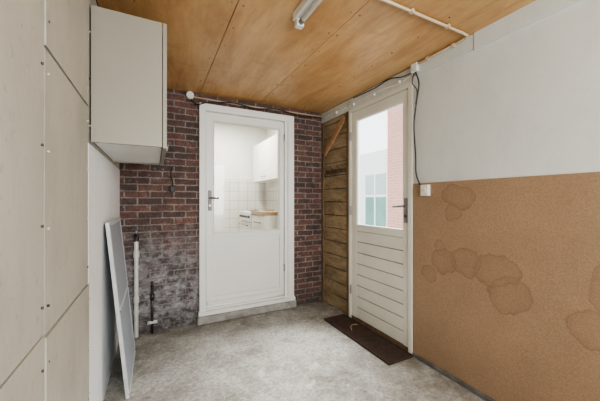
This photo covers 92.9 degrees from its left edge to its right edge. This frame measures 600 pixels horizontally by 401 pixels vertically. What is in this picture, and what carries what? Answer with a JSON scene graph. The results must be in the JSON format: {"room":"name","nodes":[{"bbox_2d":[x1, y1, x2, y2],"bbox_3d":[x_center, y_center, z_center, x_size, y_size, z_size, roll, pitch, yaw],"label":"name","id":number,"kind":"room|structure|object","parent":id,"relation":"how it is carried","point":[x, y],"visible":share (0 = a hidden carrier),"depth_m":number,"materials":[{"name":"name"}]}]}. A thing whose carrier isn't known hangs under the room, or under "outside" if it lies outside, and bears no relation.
{"room":"utility room","nodes":[
{"label":"utility room","id":0,"kind":"room"},
{"bbox_2d":[0,0,119,400],"bbox_3d":[-0.756,0.078,0.726,0.154,2.244,3.880,0,0,-27],"label":"wall","id":1,"kind":"structure","parent":0,"point":[59,339],"depth_m":0.84,"materials":[{"name":"white paint"}]},
{"bbox_2d":[91,5,167,165],"bbox_3d":[-1.008,-0.592,1.770,0.342,0.646,0.810,0,0,-27],"label":"upper cabinet","id":2,"kind":"object","parent":1,"relation":"attached to","point":[129,52],"visible":1,"depth_m":1.41,"materials":[{"name":"laminate"}]},
{"bbox_2d":[119,88,321,334],"bbox_3d":[-0.700,-0.040,3.044,2.358,2.720,0.200,0,0,-27],"label":"wall","id":3,"kind":"structure","parent":0,"point":[168,222],"depth_m":2.72,"materials":[{"name":"brick"}]},
{"bbox_2d":[132,229,140,337],"bbox_3d":[-1.430,0.727,2.487,0.070,0.947,0.130,0,0,-27],"label":"pipe","id":4,"kind":"object","parent":3,"relation":"attached to","point":[136,236],"visible":1,"depth_m":2.49,"materials":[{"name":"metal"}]},
{"bbox_2d":[170,167,174,191],"bbox_3d":[-1.189,-0.195,2.657,0.037,0.231,0.045,0,0,-27],"label":"electrical box","id":5,"kind":"object","parent":3,"relation":"attached to","point":[172,188],"visible":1,"depth_m":2.64,"materials":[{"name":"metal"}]},
{"bbox_2d":[198,103,294,316],"bbox_3d":[-0.541,0.086,3.032,1.037,2.072,0.145,0,0,-27],"label":"door","id":6,"kind":"structure","parent":3,"relation":"in","point":[239,270],"depth_m":3.00,"materials":[{"name":"white paint"}]},
{"bbox_2d":[186,91,321,117],"bbox_3d":[-0.409,-0.979,3.051,1.509,0.120,0.052,0,0,-27],"label":"conduit","id":7,"kind":"object","parent":3,"relation":"attached to","point":[189,95],"visible":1,"depth_m":2.92,"materials":[{"name":"white plastic"}]},
{"bbox_2d":[214,123,265,231],"bbox_3d":[-1.665,-0.050,4.534,2.550,2.600,0.108,0,0,-27],"label":"wall","id":8,"kind":"structure","parent":0,"point":[235,188],"depth_m":4.76,"materials":[{"name":"paint"}]},
{"bbox_2d":[251,211,277,229],"bbox_3d":[-0.281,0.620,3.712,0.610,0.960,0.490,0,0,-27],"label":"base cabinet","id":9,"kind":"object","parent":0,"point":[261,220],"depth_m":3.44,"materials":[{"name":"white wood"}]},
{"bbox_2d":[104,301,484,400],"bbox_3d":[0.260,1.260,1.159,2.358,0.120,4.030,0,0,-27],"label":"floor","id":10,"kind":"structure","parent":0,"point":[290,354],"depth_m":2.05,"materials":[{"name":"concrete"}]},
{"bbox_2d":[105,217,135,398],"bbox_3d":[-1.221,0.663,1.965,0.125,1.068,0.610,0,0,-27],"label":"screen","id":11,"kind":"object","parent":10,"relation":"on","point":[113,227],"visible":1,"depth_m":1.83,"materials":[{"name":"paint"}]},
{"bbox_2d":[147,280,156,333],"bbox_3d":[-1.337,0.965,2.581,0.080,0.470,0.047,0,0,-27],"label":"pipe stub","id":12,"kind":"object","parent":10,"relation":"on","point":[152,321],"visible":1,"depth_m":2.57,"materials":[{"name":"metal"}]},
{"bbox_2d":[197,300,295,324],"bbox_3d":[-0.520,1.163,2.992,1.057,0.075,0.054,0,0,-27],"label":"kerb","id":13,"kind":"object","parent":10,"relation":"on","point":[213,318],"visible":0.89,"depth_m":2.94,"materials":[{"name":"concrete"}]},
{"bbox_2d":[324,314,412,364],"bbox_3d":[0.554,1.191,2.521,0.247,0.018,0.890,0,0,-27],"label":"doormat","id":14,"kind":"object","parent":10,"relation":"on","point":[382,348],"visible":1,"depth_m":2.41,"materials":[{"name":"rubber"}]},
{"bbox_2d":[96,0,535,112],"bbox_3d":[0.260,-1.091,1.159,2.358,0.105,4.030,0,0,-27],"label":"ceiling","id":15,"kind":"structure","parent":0,"point":[254,51],"depth_m":1.85,"materials":[{"name":"brown wood"}]},
{"bbox_2d":[293,0,322,29],"bbox_3d":[0.267,-1.003,1.051,0.064,0.082,1.230,0,0,-27],"label":"light","id":16,"kind":"object","parent":15,"relation":"attached to","point":[305,8],"visible":1,"depth_m":1.50,"materials":[{"name":"white paint"}]},
{"bbox_2d":[353,73,410,97],"bbox_3d":[0.700,-1.007,2.522,0.016,0.047,0.740,0,0,-27],"label":"cable","id":17,"kind":"object","parent":15,"relation":"attached to","point":[409,73],"visible":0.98,"depth_m":2.47,"materials":[{"name":"plastic"}]},
{"bbox_2d":[381,0,468,73],"bbox_3d":[0.520,-1.009,1.757,1.028,0.070,0.462,0,0,-27],"label":"conduit","id":18,"kind":"object","parent":15,"relation":"attached to","point":[415,66],"depth_m":1.71,"materials":[{"name":"white plastic"}]},
{"bbox_2d":[360,149,386,226],"bbox_3d":[1.065,0.055,8.208,0.250,2.410,4.340,0,0,-27],"label":"facade","id":19,"kind":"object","parent":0,"point":[373,165],"depth_m":6.67,"materials":[{"name":"white paint"}]},
{"bbox_2d":[266,0,599,400],"bbox_3d":[0.754,-0.025,2.517,0.145,2.650,5.700,0,0,-27],"label":"wall","id":20,"kind":"structure","parent":0,"point":[506,235],"depth_m":1.62,"materials":[{"name":"white paint"}]},
{"bbox_2d":[253,133,277,182],"bbox_3d":[-0.417,-0.595,4.311,0.311,0.590,1.060,0,0,-27],"label":"upper cabinet","id":21,"kind":"object","parent":20,"relation":"attached to","point":[265,153],"visible":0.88,"depth_m":4.19,"materials":[{"name":"laminate"}]},
{"bbox_2d":[323,115,346,155],"bbox_3d":[0.382,-0.710,3.185,0.022,0.381,0.444,0,0,-27],"label":"diagonal brace","id":22,"kind":"object","parent":20,"relation":"attached to","point":[342,121],"visible":1,"depth_m":3.16,"materials":[{"name":"brown wood"}]},
{"bbox_2d":[322,111,348,315],"bbox_3d":[0.394,0.140,3.183,0.042,2.120,0.544,0,0,-27],"label":"panel","id":23,"kind":"object","parent":20,"relation":"attached to","point":[323,127],"depth_m":2.95,"materials":[{"name":"brown wood"}]},
{"bbox_2d":[324,165,344,176],"bbox_3d":[0.364,-0.321,3.165,0.076,0.110,0.370,0,0,-27],"label":"hook rail","id":24,"kind":"object","parent":23,"relation":"attached to","point":[339,170],"visible":1,"depth_m":3.15,"materials":[{"name":"brown wood"}]},
{"bbox_2d":[323,74,412,118],"bbox_3d":[0.575,-0.961,2.779,0.018,0.030,1.331,0,0,-27],"label":"cable","id":25,"kind":"object","parent":20,"relation":"attached to","point":[399,81],"visible":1,"depth_m":2.59,"materials":[{"name":"plastic"}]},
{"bbox_2d":[349,81,412,354],"bbox_3d":[0.709,0.138,2.583,0.145,2.125,0.810,0,0,-27],"label":"door","id":26,"kind":"structure","parent":20,"relation":"in","point":[380,258],"depth_m":2.50,"materials":[{"name":"beige paint"}]},
{"bbox_2d":[412,72,429,195],"bbox_3d":[0.900,-0.505,2.128,0.046,0.941,0.145,0,0,-27],"label":"wall socket","id":27,"kind":"object","parent":20,"relation":"attached to","point":[424,189],"visible":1,"depth_m":2.15,"materials":[{"name":"white plastic"}]},
{"bbox_2d":[413,353,495,400],"bbox_3d":[1.443,1.186,1.075,0.017,0.028,2.505,0,0,-27],"label":"baseboard","id":28,"kind":"structure","parent":20,"relation":"attached to","point":[443,372],"depth_m":1.88,"materials":[{"name":"grey paint"}]},
{"bbox_3d":[-1.232,1.175,3.794,2.450,0.150,1.620,0,0,-27],"label":"floor","id":29,"kind":"structure","parent":0,"visible":0},
{"bbox_2d":[239,210,276,230],"bbox_3d":[-0.530,0.624,4.180,0.629,0.952,0.550,0,0,-27],"label":"kitchen cooker","id":30,"kind":"object","parent":29,"relation":"on","point":[245,216],"visible":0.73,"depth_m":4.05,"materials":[{"name":"white metal"}]},
{"label":"outside","id":31,"kind":"structure","parent":0,"visible":0},
{"bbox_3d":[3.032,1.300,6.062,7.093,0.080,9.950,0,0,-27],"label":"ground","id":32,"kind":"structure","parent":31,"visible":0},
{"bbox_2d":[387,104,402,228],"bbox_3d":[2.861,-0.870,4.628,0.300,4.260,3.650,0,0,-27],"label":"brick wall","id":33,"kind":"structure","parent":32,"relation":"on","point":[394,115],"depth_m":5.98,"materials":[{"name":"pink brick"}]}
]}

